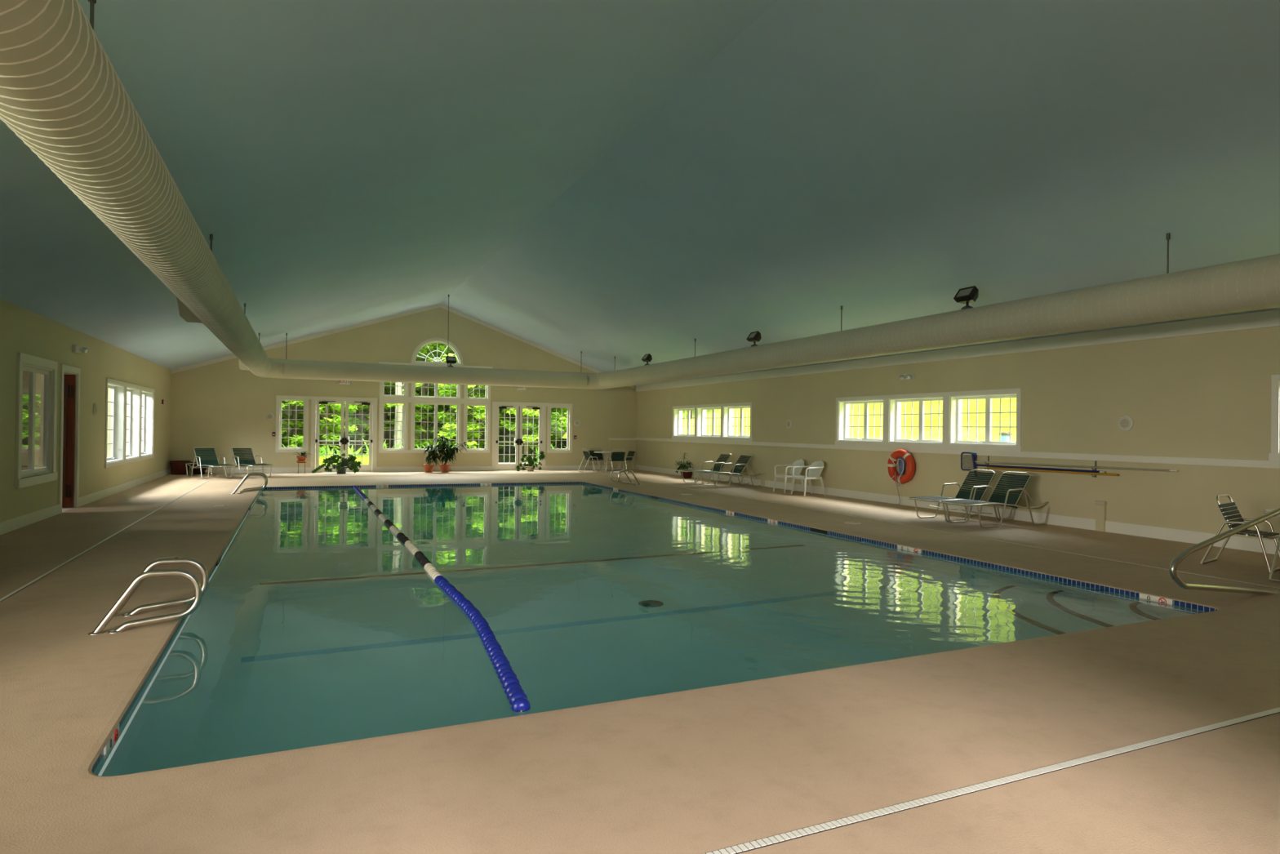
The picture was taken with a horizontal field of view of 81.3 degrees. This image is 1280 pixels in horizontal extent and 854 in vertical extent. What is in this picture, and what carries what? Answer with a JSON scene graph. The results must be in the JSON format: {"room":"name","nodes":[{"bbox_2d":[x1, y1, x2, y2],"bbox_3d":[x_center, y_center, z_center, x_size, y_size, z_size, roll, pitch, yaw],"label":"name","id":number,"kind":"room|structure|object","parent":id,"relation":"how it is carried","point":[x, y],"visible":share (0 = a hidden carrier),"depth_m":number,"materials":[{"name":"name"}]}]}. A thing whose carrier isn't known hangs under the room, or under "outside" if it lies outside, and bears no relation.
{"room":"indoor swimming pool","nodes":[
{"label":"indoor swimming pool","id":0,"kind":"room"},
{"bbox_2d":[21,370,29,470],"bbox_3d":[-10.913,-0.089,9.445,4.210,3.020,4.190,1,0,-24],"label":"window pane","id":1,"kind":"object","parent":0,"point":[25,374],"depth_m":12.09,"materials":[{"name":"clear glass"}]},
{"bbox_2d":[0,297,171,522],"bbox_3d":[-8.601,-0.135,9.780,0.300,3.130,28.100,1,0,-24],"label":"wall","id":2,"kind":"structure","parent":0,"point":[22,330],"depth_m":13.10,"materials":[{"name":"paint"}]},
{"bbox_2d":[14,352,57,488],"bbox_3d":[-9.099,-0.094,11.201,0.140,1.905,1.780,1,0,-24],"label":"window","id":3,"kind":"structure","parent":2,"relation":"in","point":[32,476],"depth_m":11.22,"materials":[{"name":"white plastic"}]},
{"bbox_2d":[62,374,75,507],"bbox_3d":[-10.328,0.243,12.906,0.848,2.333,0.135,1,0,-24],"label":"door","id":4,"kind":"structure","parent":2,"relation":"in","point":[69,380],"depth_m":13.07,"materials":[{"name":"brown wood"}]},
{"bbox_2d":[58,364,80,513],"bbox_3d":[-9.865,0.192,12.732,0.228,2.465,1.100,1,0,-24],"label":"trim","id":5,"kind":"structure","parent":2,"relation":"attached to","point":[64,369],"depth_m":13.02,"materials":[{"name":"paint"}]},
{"bbox_2d":[71,344,88,353],"bbox_3d":[-9.784,-1.359,13.028,0.181,0.130,0.300,1,0,-24],"label":"emergency light","id":6,"kind":"object","parent":2,"relation":"attached to","point":[76,348],"visible":1,"depth_m":13.04,"materials":[{"name":"white plastic"}]},
{"bbox_2d":[0,468,170,534],"bbox_3d":[-8.411,1.352,9.704,0.020,0.160,27.800,1,0,-24],"label":"baseboard","id":7,"kind":"structure","parent":2,"relation":"attached to","point":[10,525],"depth_m":13.30,"materials":[{"name":"paint"}]},
{"bbox_2d":[104,377,154,468],"bbox_3d":[-11.999,-0.086,17.424,0.266,1.830,5.290,1,0,-24],"label":"window","id":8,"kind":"structure","parent":2,"relation":"in","point":[140,404],"depth_m":18.05,"materials":[{"name":"white plastic"}]},
{"bbox_2d":[169,307,636,472],"bbox_3d":[-7.170,-1.353,25.303,15.830,5.700,0.220,1,0,-22],"label":"wall","id":9,"kind":"structure","parent":0,"point":[221,406],"depth_m":24.54,"materials":[{"name":"paint"}]},
{"bbox_2d":[279,398,305,448],"bbox_3d":[-11.064,-0.094,23.713,0.740,1.590,0.111,1,0,-22],"label":"window","id":10,"kind":"structure","parent":9,"relation":"in","point":[281,399],"depth_m":23.71,"materials":[{"name":"white plastic"}]},
{"bbox_2d":[275,395,312,452],"bbox_3d":[-10.987,-0.096,23.656,1.040,1.795,0.026,1,0,-22],"label":"trim","id":11,"kind":"structure","parent":9,"relation":"attached to","point":[277,397],"depth_m":23.63,"materials":[{"name":"paint"}]},
{"bbox_2d":[315,400,344,471],"bbox_3d":[-10.029,0.301,24.096,0.846,2.286,0.204,1,0,-22],"label":"door","id":12,"kind":"structure","parent":9,"relation":"in","point":[317,402],"depth_m":24.06,"materials":[{"name":"paint"}]},
{"bbox_2d":[310,396,377,472],"bbox_3d":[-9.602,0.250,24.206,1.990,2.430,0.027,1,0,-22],"label":"trim","id":13,"kind":"structure","parent":9,"relation":"attached to","point":[313,398],"depth_m":24.16,"materials":[{"name":"paint"}]},
{"bbox_2d":[344,401,373,471],"bbox_3d":[-9.217,0.312,24.419,0.846,2.286,0.204,1,0,-22],"label":"door","id":14,"kind":"structure","parent":9,"relation":"in","point":[363,467],"depth_m":24.43,"materials":[{"name":"paint"}]},
{"bbox_2d":[170,465,608,473],"bbox_3d":[-7.159,1.417,25.182,15.030,0.160,0.020,1,0,-22],"label":"baseboard","id":15,"kind":"structure","parent":9,"relation":"attached to","point":[547,467],"depth_m":24.89,"materials":[{"name":"paint"}]},
{"bbox_2d":[382,401,405,449],"bbox_3d":[-8.216,-0.035,24.845,0.730,1.595,0.111,1,0,-22],"label":"window","id":16,"kind":"structure","parent":9,"relation":"in","point":[384,402],"depth_m":24.87,"materials":[{"name":"white plastic"}]},
{"bbox_2d":[382,382,405,396],"bbox_3d":[-8.210,-1.517,24.878,0.730,1.000,0.050,1,0,-22],"label":"window","id":17,"kind":"structure","parent":9,"relation":"in","point":[384,385],"depth_m":24.86,"materials":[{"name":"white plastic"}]},
{"bbox_2d":[171,303,635,389],"bbox_3d":[-7.107,-2.853,25.194,15.030,2.700,0.032,1,0,-22],"label":"trim","id":18,"kind":"structure","parent":9,"relation":"attached to","point":[438,305],"depth_m":24.75,"materials":[{"name":"paint"}]},
{"bbox_2d":[378,361,493,453],"bbox_3d":[-6.890,-0.620,25.265,3.750,3.000,0.060,1,0,-22],"label":"trim","id":19,"kind":"structure","parent":9,"relation":"attached to","point":[406,399],"depth_m":25.13,"materials":[{"name":"paint"}]},
{"bbox_2d":[413,402,458,449],"bbox_3d":[-6.943,-0.015,25.351,1.490,1.600,0.111,1,0,-22],"label":"window","id":20,"kind":"structure","parent":9,"relation":"in","point":[435,413],"depth_m":25.35,"materials":[{"name":"white plastic"}]},
{"bbox_2d":[413,382,458,398],"bbox_3d":[-6.937,-1.495,25.384,1.490,1.010,0.051,1,0,-22],"label":"window","id":21,"kind":"structure","parent":9,"relation":"in","point":[436,387],"depth_m":25.36,"materials":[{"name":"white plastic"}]},
{"bbox_2d":[410,337,463,365],"bbox_3d":[-6.869,-2.546,25.288,1.744,0.952,0.028,1,0,-22],"label":"trim","id":22,"kind":"structure","parent":9,"relation":"attached to","point":[423,343],"depth_m":25.26,"materials":[{"name":"paint"}]},
{"bbox_2d":[414,341,459,364],"bbox_3d":[-6.911,-2.546,25.393,1.504,0.752,0.060,1,0,-22],"label":"window","id":23,"kind":"structure","parent":9,"relation":"in","point":[437,361],"depth_m":25.37,"materials":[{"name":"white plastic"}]},
{"bbox_2d":[417,342,455,361],"bbox_3d":[-6.911,-2.546,25.393,1.369,0.668,0.017,1,0,-22],"label":"grille","id":24,"kind":"object","parent":23,"relation":"attached to","point":[446,344],"depth_m":25.38,"materials":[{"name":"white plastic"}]},
{"bbox_2d":[466,404,487,449],"bbox_3d":[-5.679,0.006,25.854,0.730,1.590,0.111,1,0,-22],"label":"window","id":25,"kind":"structure","parent":9,"relation":"in","point":[467,405],"depth_m":25.90,"materials":[{"name":"white plastic"}]},
{"bbox_2d":[495,405,519,470],"bbox_3d":[-4.672,0.384,26.225,0.806,2.261,0.204,1,0,-22],"label":"door","id":26,"kind":"structure","parent":9,"relation":"in","point":[504,466],"depth_m":26.21,"materials":[{"name":"paint"}]},
{"bbox_2d":[491,401,549,471],"bbox_3d":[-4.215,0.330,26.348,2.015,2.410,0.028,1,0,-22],"label":"trim","id":27,"kind":"structure","parent":9,"relation":"attached to","point":[544,405],"depth_m":26.29,"materials":[{"name":"paint"}]},
{"bbox_2d":[519,406,542,470],"bbox_3d":[-3.897,0.394,26.533,0.806,2.261,0.204,1,0,-22],"label":"door","id":28,"kind":"structure","parent":9,"relation":"in","point":[540,408],"depth_m":26.50,"materials":[{"name":"paint"}]},
{"bbox_2d":[550,405,568,449],"bbox_3d":[-2.922,0.043,26.950,0.725,1.580,0.111,1,0,-22],"label":"window","id":29,"kind":"structure","parent":9,"relation":"in","point":[556,407],"depth_m":27.00,"materials":[{"name":"white plastic"}]},
{"bbox_2d":[546,403,572,453],"bbox_3d":[-2.892,0.043,26.874,0.925,1.780,0.024,1,0,-22],"label":"trim","id":30,"kind":"structure","parent":9,"relation":"attached to","point":[548,451],"depth_m":26.86,"materials":[{"name":"paint"}]},
{"bbox_2d":[608,440,635,469],"bbox_3d":[-0.645,1.032,27.755,1.035,1.100,0.050,1,0,-22],"label":"wall ledge","id":31,"kind":"object","parent":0,"point":[626,445],"visible":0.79,"depth_m":27.75,"materials":[{"name":"paint"}]},
{"bbox_2d":[0,0,1279,386],"bbox_3d":[-1.661,-2.903,13.120,16.030,2.949,29.100,1,0,-24],"label":"ceiling","id":32,"kind":"structure","parent":0,"point":[628,180],"depth_m":8.63,"materials":[{"name":"paint"}]},
{"bbox_2d":[0,0,1279,389],"bbox_3d":[-0.908,-2.737,11.979,11.160,2.830,25.759,1,0,-24],"label":"ventilation duct","id":33,"kind":"object","parent":32,"relation":"hanging from","point":[61,94],"visible":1,"depth_m":7.82,"materials":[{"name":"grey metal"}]},
{"bbox_2d":[746,330,761,346],"bbox_3d":[2.581,-1.980,16.821,0.242,0.344,0.300,1,0,-24],"label":"floodlight","id":34,"kind":"object","parent":33,"relation":"on","point":[755,336],"visible":0.88,"depth_m":16.75,"materials":[{"name":"grey metal"}]},
{"bbox_2d":[953,285,978,309],"bbox_3d":[5.013,-1.969,11.424,0.242,0.344,0.300,1,0,-24],"label":"floodlight","id":35,"kind":"object","parent":33,"relation":"on","point":[966,295],"visible":0.89,"depth_m":11.37,"materials":[{"name":"grey metal"}]},
{"bbox_2d":[0,469,1279,853],"bbox_3d":[-1.673,1.529,13.015,15.630,0.014,28.900,1,0,-24],"label":"floor","id":36,"kind":"structure","parent":0,"point":[700,771],"depth_m":3.62,"materials":[{"name":"concrete"}]},
{"bbox_2d":[0,480,208,601],"bbox_3d":[-7.279,1.447,10.488,0.042,0.006,20.400,1,0,-24],"label":"drain","id":37,"kind":"object","parent":36,"relation":"on","point":[144,517],"visible":1,"depth_m":8.40,"materials":[{"name":"plastic"}]},
{"bbox_2d":[88,568,202,635],"bbox_3d":[-3.598,1.281,5.434,0.700,0.467,0.084,1,0,-24],"label":"grab rail","id":38,"kind":"object","parent":36,"relation":"on","point":[117,606],"visible":0.98,"depth_m":5.42,"materials":[{"name":"metal"}]},
{"bbox_2d":[113,557,208,617],"bbox_3d":[-3.821,1.279,5.904,0.700,0.467,0.084,1,0,-24],"label":"grab rail","id":39,"kind":"object","parent":36,"relation":"on","point":[205,580],"visible":0.85,"depth_m":5.92,"materials":[{"name":"metal"}]},
{"bbox_2d":[169,460,190,475],"bbox_3d":[-13.698,1.210,22.184,0.540,0.400,0.536,1,0,-24],"label":"tub","id":40,"kind":"object","parent":36,"relation":"on","point":[177,467],"visible":0.91,"depth_m":21.98,"materials":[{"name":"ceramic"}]},
{"bbox_2d":[185,446,236,479],"bbox_3d":[-12.045,0.995,20.920,1.907,0.856,0.663,1,0,40],"label":"lounger","id":41,"kind":"object","parent":36,"relation":"on","point":[201,462],"visible":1,"depth_m":21.04,"materials":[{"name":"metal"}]},
{"bbox_2d":[223,446,274,478],"bbox_3d":[-11.259,1.006,21.439,1.907,0.856,0.663,1,0,40],"label":"lounger","id":42,"kind":"object","parent":36,"relation":"on","point":[238,454],"visible":0.94,"depth_m":21.57,"materials":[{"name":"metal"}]},
{"bbox_2d":[231,473,266,493],"bbox_3d":[-8.540,1.257,16.281,0.700,0.467,0.084,1,0,-24],"label":"grab rail","id":43,"kind":"object","parent":36,"relation":"on","point":[250,474],"visible":0.97,"depth_m":16.28,"materials":[{"name":"metal"}]},
{"bbox_2d":[311,453,361,473],"bbox_3d":[-9.531,1.144,23.352,1.533,0.637,0.605,1,0,-24],"label":"potted plant","id":44,"kind":"object","parent":36,"relation":"on","point":[350,463],"visible":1,"depth_m":23.36,"materials":[{"name":"green plant"}]},
{"bbox_2d":[422,444,448,472],"bbox_3d":[-6.780,1.036,24.620,0.799,0.928,0.792,1,0,-24],"label":"potted plant","id":45,"kind":"object","parent":36,"relation":"on","point":[428,468],"visible":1,"depth_m":24.52,"materials":[{"name":"green plant"}]},
{"bbox_2d":[432,435,469,471],"bbox_3d":[-6.364,0.896,24.848,1.165,1.219,0.784,1,0,-24],"label":"potted plant","id":46,"kind":"object","parent":36,"relation":"on","point":[444,467],"visible":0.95,"depth_m":24.76,"materials":[{"name":"green plant"}]},
{"bbox_2d":[515,448,545,471],"bbox_3d":[-3.819,1.140,26.024,1.181,0.859,0.350,1,0,-24],"label":"potted plant","id":47,"kind":"object","parent":36,"relation":"on","point":[530,460],"visible":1,"depth_m":25.93,"materials":[{"name":"green plant"}]},
{"bbox_2d":[577,448,600,471],"bbox_3d":[-1.765,1.157,26.024,0.656,0.811,0.546,1,0,-24],"label":"chair","id":48,"kind":"object","parent":36,"relation":"on","point":[588,457],"visible":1,"depth_m":25.90,"materials":[{"name":"metal"}]},
{"bbox_2d":[586,448,607,471],"bbox_3d":[-1.548,1.162,26.819,0.546,0.811,0.656,1,0,-24],"label":"chair","id":49,"kind":"object","parent":36,"relation":"on","point":[592,453],"visible":0.76,"depth_m":26.88,"materials":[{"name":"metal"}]},
{"bbox_2d":[605,448,627,473],"bbox_3d":[-0.802,1.167,25.674,0.546,0.811,0.656,1,0,-24],"label":"chair","id":50,"kind":"object","parent":36,"relation":"on","point":[615,456],"visible":0.98,"depth_m":25.59,"materials":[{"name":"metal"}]},
{"bbox_2d":[617,448,639,471],"bbox_3d":[-0.430,1.175,26.736,0.656,0.811,0.546,1,0,-24],"label":"chair","id":51,"kind":"object","parent":36,"relation":"on","point":[629,456],"visible":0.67,"depth_m":26.67,"materials":[{"name":"metal"}]},
{"bbox_2d":[91,481,1217,773],"bbox_3d":[-2.062,2.722,12.296,8.293,2.388,16.574,1,0,-24],"label":"tiles","id":52,"kind":"object","parent":36,"relation":"in","point":[115,734],"visible":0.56,"depth_m":9.03,"materials":[{"name":"tile"}]},
{"bbox_2d":[93,483,1208,776],"bbox_3d":[-2.065,3.046,12.295,8.264,2.940,16.481,1,0,-24],"label":"pool water","id":53,"kind":"object","parent":52,"relation":"in","point":[315,624],"visible":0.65,"depth_m":6.39,"materials":[{"name":"teal liquid"}]},
{"bbox_2d":[352,484,530,711],"bbox_3d":[-3.860,1.546,11.536,0.278,0.111,16.183,1,0,-24],"label":"lane rope","id":54,"kind":"object","parent":53,"relation":"on","point":[518,700],"visible":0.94,"depth_m":5.79,"materials":[{"name":"plastic"}]},
{"bbox_2d":[674,452,693,478],"bbox_3d":[1.416,1.199,23.346,0.699,0.787,1.069,1,0,7],"label":"potted plant","id":55,"kind":"object","parent":36,"relation":"on","point":[686,474],"visible":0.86,"depth_m":23.19,"materials":[{"name":"green plant"}]},
{"bbox_2d":[676,453,743,484],"bbox_3d":[1.990,1.161,21.013,1.907,0.856,0.663,1,0,-25],"label":"lounger","id":56,"kind":"object","parent":36,"relation":"on","point":[715,468],"visible":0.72,"depth_m":21.00,"materials":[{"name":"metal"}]},
{"bbox_2d":[695,453,760,487],"bbox_3d":[2.448,1.164,20.166,1.907,0.856,0.663,1,0,-25],"label":"lounger","id":57,"kind":"object","parent":36,"relation":"on","point":[735,470],"visible":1,"depth_m":20.13,"materials":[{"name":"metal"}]},
{"bbox_2d":[773,458,804,493],"bbox_3d":[3.685,1.194,18.241,0.651,0.817,0.609,1,0,-19],"label":"armchair","id":58,"kind":"object","parent":36,"relation":"on","point":[797,471],"visible":0.94,"depth_m":18.30,"materials":[{"name":"white plastic"}]},
{"bbox_2d":[791,460,825,496],"bbox_3d":[4.008,1.196,17.622,0.651,0.817,0.609,1,0,-21],"label":"armchair","id":59,"kind":"object","parent":36,"relation":"on","point":[815,468],"visible":1,"depth_m":17.67,"materials":[{"name":"white plastic"}]},
{"bbox_2d":[886,448,915,504],"bbox_3d":[5.384,1.033,15.396,0.194,1.156,0.723,1,0,-24],"label":"buoy","id":60,"kind":"object","parent":36,"relation":"on","point":[904,455],"visible":1,"depth_m":15.35,"materials":[{"name":"orange plastic"}]},
{"bbox_2d":[615,475,1279,588],"bbox_3d":[3.041,1.583,14.918,0.028,0.006,20.000,1,0,-24],"label":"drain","id":61,"kind":"object","parent":36,"relation":"on","point":[615,476],"visible":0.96,"depth_m":10.02,"materials":[{"name":"plastic"}]},
{"bbox_2d":[907,469,1013,522],"bbox_3d":[5.600,1.178,13.000,1.907,0.856,0.663,1,0,-24],"label":"lounger","id":62,"kind":"object","parent":36,"relation":"on","point":[962,494],"visible":0.72,"depth_m":13.03,"materials":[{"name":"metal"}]},
{"bbox_2d":[702,706,1279,853],"bbox_3d":[2.006,1.534,3.414,11.100,0.006,0.048,1,0,-24],"label":"drain","id":63,"kind":"object","parent":36,"relation":"on","point":[749,846],"visible":1,"depth_m":3.13,"materials":[{"name":"plastic"}]},
{"bbox_2d":[938,471,1049,527],"bbox_3d":[5.888,1.179,12.362,1.907,0.856,0.663,1,0,-24],"label":"lounger","id":64,"kind":"object","parent":36,"relation":"on","point":[1004,500],"visible":1,"depth_m":12.36,"materials":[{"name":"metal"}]},
{"bbox_2d":[1168,507,1279,595],"bbox_3d":[5.711,1.172,6.985,2.360,0.927,0.100,1,0,-24],"label":"handrail","id":65,"kind":"object","parent":36,"relation":"on","point":[1173,566],"visible":1,"depth_m":6.76,"materials":[{"name":"metal"}]},
{"bbox_2d":[1200,493,1279,572],"bbox_3d":[6.987,1.204,8.640,0.546,0.811,0.656,1,0,-37],"label":"chair","id":66,"kind":"object","parent":36,"relation":"on","point":[1237,522],"visible":0.91,"depth_m":8.61,"materials":[{"name":"metal"}]},
{"bbox_2d":[1268,533,1279,582],"bbox_3d":[6.969,1.201,7.661,0.656,0.811,0.546,1,0,-24],"label":"chair","id":67,"kind":"object","parent":36,"relation":"on","point":[1278,540],"visible":0.98,"depth_m":7.79,"materials":[{"name":"metal"}]},
{"bbox_2d":[635,326,1279,541],"bbox_3d":[5.446,0.051,15.945,0.320,3.130,27.800,1,0,-24],"label":"wall","id":68,"kind":"structure","parent":0,"point":[1209,395],"depth_m":11.94,"materials":[{"name":"paint"}]},
{"bbox_2d":[671,402,752,441],"bbox_3d":[2.200,-0.145,22.988,0.236,1.100,4.930,1,0,-24],"label":"window","id":69,"kind":"structure","parent":68,"relation":"in","point":[725,408],"depth_m":22.96,"materials":[{"name":"white plastic"}]},
{"bbox_2d":[835,387,1022,451],"bbox_3d":[5.696,-0.128,15.229,0.236,1.100,4.970,1,0,-24],"label":"window","id":70,"kind":"structure","parent":68,"relation":"in","point":[951,413],"depth_m":14.81,"materials":[{"name":"white plastic"}]},
{"bbox_2d":[634,437,1279,468],"bbox_3d":[5.327,0.466,15.727,0.065,0.095,27.500,1,0,-24],"label":"trim","id":71,"kind":"structure","parent":68,"relation":"attached to","point":[1165,460],"depth_m":12.55,"materials":[{"name":"paint"}]},
{"bbox_2d":[635,309,1279,391],"bbox_3d":[5.358,-1.408,15.738,0.045,0.215,27.500,1,0,-24],"label":"trim","id":72,"kind":"structure","parent":68,"relation":"attached to","point":[1268,318],"depth_m":12.72,"materials":[{"name":"paint"}]},
{"bbox_2d":[635,465,1279,554],"bbox_3d":[5.335,1.529,15.733,0.020,0.170,27.500,1,0,-24],"label":"baseboard","id":73,"kind":"structure","parent":68,"relation":"attached to","point":[1248,544],"depth_m":12.43,"materials":[{"name":"paint"}]},
{"bbox_2d":[960,452,976,475],"bbox_3d":[6.137,0.692,13.870,0.066,0.443,0.414,1,0,-17],"label":"skimmer","id":74,"kind":"object","parent":68,"relation":"attached to","point":[967,461],"visible":0.93,"depth_m":13.92,"materials":[{"name":"blue plastic"}]},
{"bbox_2d":[971,453,976,475],"bbox_3d":[6.168,0.703,13.738,0.044,0.421,0.144,1,0,-13],"label":"socket","id":75,"kind":"object","parent":74,"relation":"attached to","point":[973,455],"depth_m":13.75,"materials":[{"name":"blue plastic"}]},
{"bbox_2d":[1091,460,1096,477],"bbox_3d":[7.121,0.662,11.691,0.105,0.260,0.024,1,0,-24],"label":"hook","id":76,"kind":"object","parent":68,"relation":"attached to","point":[1095,476],"visible":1,"depth_m":11.70,"materials":[{"name":"grey metal"}]},
{"bbox_2d":[976,463,1105,472],"bbox_3d":[6.687,0.699,12.611,0.034,0.043,2.400,1,0,-24],"label":"pole","id":77,"kind":"object","parent":76,"relation":"on","point":[977,464],"visible":1,"depth_m":12.47,"materials":[{"name":"blue plastic"}]},
{"bbox_2d":[986,466,1118,475],"bbox_3d":[6.777,0.733,12.411,0.034,0.047,2.380,1,0,-24],"label":"pole","id":78,"kind":"object","parent":76,"relation":"hanging from","point":[994,468],"visible":1,"depth_m":12.25,"materials":[{"name":"metal"}]},
{"bbox_2d":[1094,500,1106,531],"bbox_3d":[7.175,1.388,11.604,0.060,0.470,0.156,1,0,-24],"label":"conduit cover","id":79,"kind":"object","parent":68,"relation":"attached to","point":[1100,506],"visible":1,"depth_m":11.58,"materials":[{"name":"paint"}]},
{"bbox_2d":[1117,415,1133,431],"bbox_3d":[7.348,-0.057,11.284,0.043,0.242,0.242,1,0,-24],"label":"wall speaker","id":80,"kind":"object","parent":68,"relation":"attached to","point":[1125,423],"visible":1,"depth_m":11.26,"materials":[{"name":"white plastic"}]},
{"bbox_2d":[1118,417,1130,429],"bbox_3d":[7.335,-0.057,11.279,0.015,0.194,0.194,1,0,-24],"label":"grille","id":81,"kind":"object","parent":80,"relation":"attached to","point":[1123,423],"depth_m":11.27,"materials":[{"name":"beige plastic"}]},
{"bbox_2d":[1268,374,1279,461],"bbox_3d":[8.890,-0.113,8.140,0.236,1.100,3.300,1,0,-24],"label":"window","id":82,"kind":"structure","parent":68,"relation":"in","point":[1274,455],"depth_m":9.54,"materials":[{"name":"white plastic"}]},
{"bbox_3d":[6.293,0.658,13.528,0.105,0.260,0.024,1,0,-24],"label":"hook","id":83,"kind":"object","parent":68,"relation":"attached to","visible":0},
{"bbox_2d":[974,461,1177,471],"bbox_3d":[6.902,0.634,12.159,0.030,0.057,3.502,1,0,-24],"label":"pole","id":84,"kind":"object","parent":83,"relation":"on","point":[988,462],"visible":1,"depth_m":11.85,"materials":[{"name":"metal"}]},
{"label":"outside","id":85,"kind":"structure","parent":0,"visible":0},
{"bbox_2d":[556,397,1016,441],"bbox_3d":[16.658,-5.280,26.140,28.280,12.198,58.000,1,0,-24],"label":"window panes","id":86,"kind":"object","parent":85,"point":[1005,408],"visible":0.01,"depth_m":20.04,"materials":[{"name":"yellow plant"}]},
{"bbox_2d":[707,397,1016,441],"bbox_3d":[9.711,-1.534,20.835,11.201,4.610,22.187,1,0,-24],"label":"grass","id":87,"kind":"structure","parent":86,"relation":"on","point":[1012,397],"depth_m":18.88,"materials":[{"name":"yellow plant"}]},
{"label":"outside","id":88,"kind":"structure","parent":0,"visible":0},
{"label":"lawn","id":89,"kind":"structure","parent":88,"visible":0},
{"bbox_2d":[319,454,368,464],"bbox_3d":[-10.148,1.244,27.471,7.556,0.550,2.916,1,0,-24],"label":"grass","id":90,"kind":"structure","parent":89,"relation":"on","point":[365,460],"depth_m":26.86,"materials":[{"name":"yellow plant"}]},
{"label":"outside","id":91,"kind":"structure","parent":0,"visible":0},
{"bbox_2d":[106,353,566,462],"bbox_3d":[-18.903,-2.986,42.040,80.000,9.120,31.800,1,0,-24],"label":"woodland","id":92,"kind":"object","parent":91,"point":[390,438],"depth_m":39.43,"materials":[{"name":"green plant"}]},
{"bbox_2d":[281,400,321,447],"bbox_3d":[-14.560,-2.195,31.433,2.805,7.602,2.882,1,0,1],"label":"tree","id":93,"kind":"object","parent":92,"relation":"on","point":[292,423],"visible":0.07,"depth_m":31.38,"materials":[{"name":"green plant"}]},
{"bbox_2d":[284,400,358,457],"bbox_3d":[-12.430,-1.784,29.340,2.761,7.051,2.920,1,0,42],"label":"tree","id":94,"kind":"object","parent":92,"relation":"on","point":[337,409],"visible":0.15,"depth_m":29.17,"materials":[{"name":"green plant"}]},
{"bbox_2d":[328,382,395,457],"bbox_3d":[-12.274,-2.065,32.495,2.739,7.541,3.082,1,0,35],"label":"tree","id":95,"kind":"object","parent":92,"relation":"on","point":[358,420],"visible":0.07,"depth_m":32.42,"materials":[{"name":"green plant"}]},
{"bbox_2d":[362,382,417,448],"bbox_3d":[-12.133,-2.272,35.686,2.928,8.050,3.054,1,0,-24],"label":"tree","id":96,"kind":"object","parent":92,"relation":"on","point":[393,388],"visible":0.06,"depth_m":35.53,"materials":[{"name":"green plant"}]},
{"bbox_2d":[384,382,423,448],"bbox_3d":[-9.895,-2.408,30.964,2.267,8.426,2.226,1,0,-24],"label":"tree","id":97,"kind":"object","parent":92,"relation":"on","point":[397,434],"visible":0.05,"depth_m":30.79,"materials":[{"name":"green plant"}]},
{"bbox_2d":[387,342,453,423],"bbox_3d":[-12.209,-4.942,40.479,4.163,10.011,4.571,1,0,8],"label":"tree","id":98,"kind":"object","parent":92,"relation":"on","point":[393,415],"visible":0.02,"depth_m":39.92,"materials":[{"name":"green plant"}]},
{"bbox_2d":[389,342,453,448],"bbox_3d":[-9.639,-1.895,33.575,2.855,7.579,2.888,1,0,-32],"label":"tree","id":99,"kind":"object","parent":92,"relation":"on","point":[424,406],"visible":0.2,"depth_m":33.42,"materials":[{"name":"green plant"}]},
{"bbox_2d":[415,343,468,443],"bbox_3d":[-9.686,-2.383,36.820,2.921,7.988,2.956,1,0,-15],"label":"tree","id":100,"kind":"object","parent":92,"relation":"on","point":[445,406],"visible":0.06,"depth_m":36.41,"materials":[{"name":"green plant"}]},
{"bbox_2d":[433,345,485,448],"bbox_3d":[-7.357,-1.569,31.612,2.858,7.042,2.878,1,0,-7],"label":"tree","id":101,"kind":"object","parent":92,"relation":"on","point":[477,426],"visible":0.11,"depth_m":31.44,"materials":[{"name":"green plant"}]},
{"bbox_2d":[454,385,506,448],"bbox_3d":[-7.478,-1.982,34.808,3.001,7.505,3.109,1,0,25],"label":"tree","id":102,"kind":"object","parent":92,"relation":"on","point":[482,439],"visible":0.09,"depth_m":34.57,"materials":[{"name":"green plant"}]},
{"bbox_2d":[475,385,515,444],"bbox_3d":[-7.235,-2.405,37.821,2.904,8.032,2.960,1,0,-24],"label":"tree","id":103,"kind":"object","parent":92,"relation":"on","point":[512,420],"visible":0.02,"depth_m":37.84,"materials":[{"name":"green plant"}]},
{"bbox_2d":[500,408,561,462],"bbox_3d":[-5.002,-1.587,32.729,2.944,6.944,2.815,1,0,21],"label":"tree","id":104,"kind":"object","parent":92,"relation":"on","point":[508,410],"visible":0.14,"depth_m":32.64,"materials":[{"name":"green plant"}]},
{"bbox_2d":[511,407,567,457],"bbox_3d":[-4.950,-2.067,35.845,2.900,7.602,3.070,1,0,-24],"label":"tree","id":105,"kind":"object","parent":92,"relation":"on","point":[535,421],"visible":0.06,"depth_m":35.80,"materials":[{"name":"green plant"}]},
{"bbox_2d":[523,407,564,448],"bbox_3d":[-4.926,-2.228,38.802,2.922,8.117,2.869,1,0,-2],"label":"tree","id":106,"kind":"object","parent":92,"relation":"on","point":[558,442],"visible":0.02,"depth_m":38.81,"materials":[{"name":"green plant"}]},
{"bbox_2d":[551,408,567,431],"bbox_3d":[-2.651,-1.588,33.818,2.921,6.868,3.056,1,0,-30],"label":"tree","id":107,"kind":"object","parent":92,"relation":"on","point":[564,410],"visible":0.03,"depth_m":33.16,"materials":[{"name":"green plant"}]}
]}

